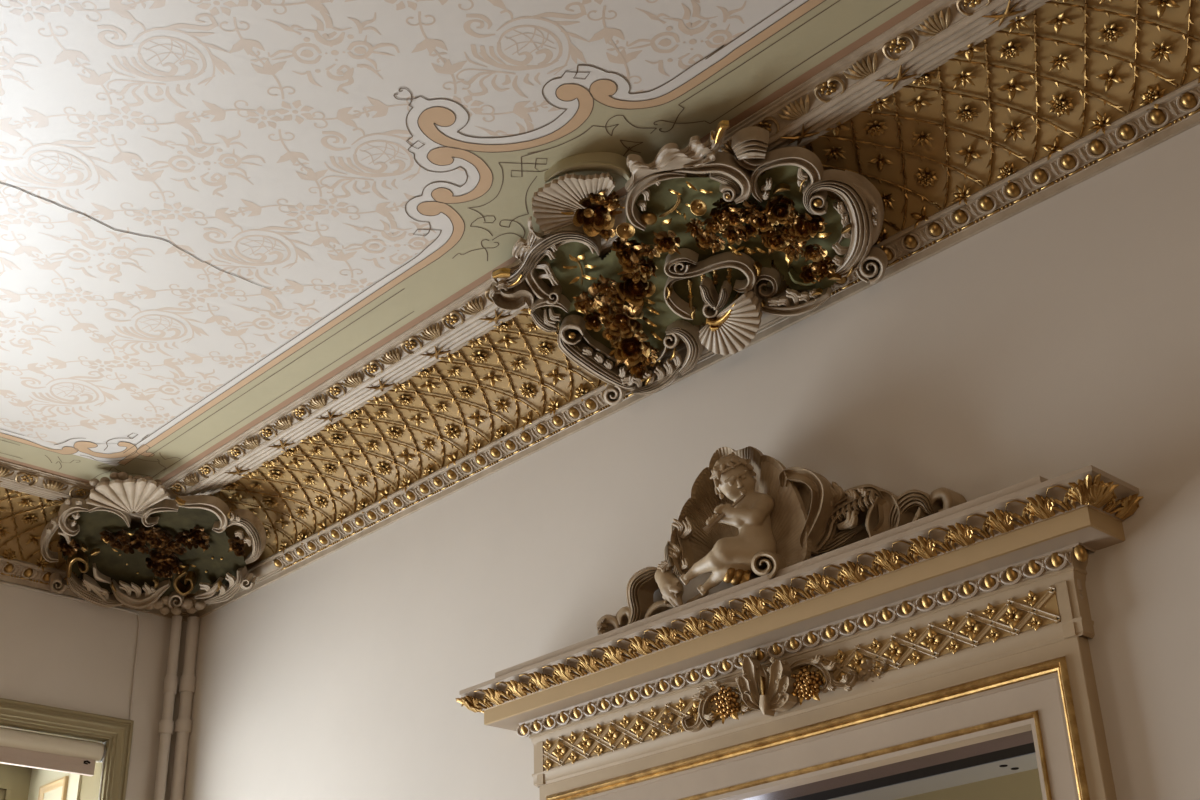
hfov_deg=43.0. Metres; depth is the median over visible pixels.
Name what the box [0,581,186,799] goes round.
wall
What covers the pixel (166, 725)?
pipe
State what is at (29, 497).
crown molding
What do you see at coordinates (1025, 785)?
wall
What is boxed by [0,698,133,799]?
trim
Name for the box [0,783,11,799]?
trim
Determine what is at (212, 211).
ceiling
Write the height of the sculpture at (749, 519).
0.390 m
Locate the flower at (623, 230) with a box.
[616,223,634,238]
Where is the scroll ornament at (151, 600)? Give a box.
[141,591,205,614]
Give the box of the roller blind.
[0,727,105,799]
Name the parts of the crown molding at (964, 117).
acanthus moulding, bead moulding, cove panel, acanthus moulding, moulding, bead moulding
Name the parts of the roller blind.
rail, pull cord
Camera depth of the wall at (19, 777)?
5.74 m
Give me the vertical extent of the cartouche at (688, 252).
0.282 m
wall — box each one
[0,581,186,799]
[0,763,31,799]
[28,768,81,799]
[183,124,1199,799]
[896,768,1042,799]
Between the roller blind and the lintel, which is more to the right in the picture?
the lintel
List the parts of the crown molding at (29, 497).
bead moulding, acanthus moulding, cove panel, moulding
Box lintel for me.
[742,730,1037,799]
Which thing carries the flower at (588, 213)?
on the cartouche at (688, 252)
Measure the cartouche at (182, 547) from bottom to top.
0.224 m
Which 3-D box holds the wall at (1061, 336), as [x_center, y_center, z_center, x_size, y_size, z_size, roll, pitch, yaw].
[1.275,0.854,2.781,0.400,4.100,8.250,22,-35,-38]
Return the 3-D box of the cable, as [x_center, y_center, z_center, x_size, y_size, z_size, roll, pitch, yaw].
[-2.061,0.830,5.269,0.998,0.405,0.008,22,-35,-38]
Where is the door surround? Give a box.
[455,465,1143,799]
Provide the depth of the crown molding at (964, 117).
3.56 m
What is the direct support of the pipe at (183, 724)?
attached to the wall at (1061, 336)
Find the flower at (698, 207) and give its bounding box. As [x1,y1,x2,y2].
[690,199,706,215]
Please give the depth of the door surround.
3.32 m
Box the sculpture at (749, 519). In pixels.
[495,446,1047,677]
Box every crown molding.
[0,460,189,621]
[163,0,1199,617]
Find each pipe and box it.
[154,615,182,799]
[170,616,199,799]
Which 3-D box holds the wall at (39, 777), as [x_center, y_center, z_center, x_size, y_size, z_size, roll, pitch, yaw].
[-2.803,2.254,4.407,2.265,3.300,0.520,22,-35,-38]
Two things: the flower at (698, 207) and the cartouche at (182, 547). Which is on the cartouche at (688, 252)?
the flower at (698, 207)
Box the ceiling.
[0,0,933,483]
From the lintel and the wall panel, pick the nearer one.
the lintel
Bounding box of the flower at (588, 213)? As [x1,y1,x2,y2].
[584,209,593,217]
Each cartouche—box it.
[40,472,265,614]
[489,120,887,405]
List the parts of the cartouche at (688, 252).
sage panel, frame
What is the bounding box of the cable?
[0,581,140,719]
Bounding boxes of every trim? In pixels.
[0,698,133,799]
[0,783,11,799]
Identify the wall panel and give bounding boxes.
[38,776,68,799]
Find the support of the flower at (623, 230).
on the cartouche at (688, 252)
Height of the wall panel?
1.925 m

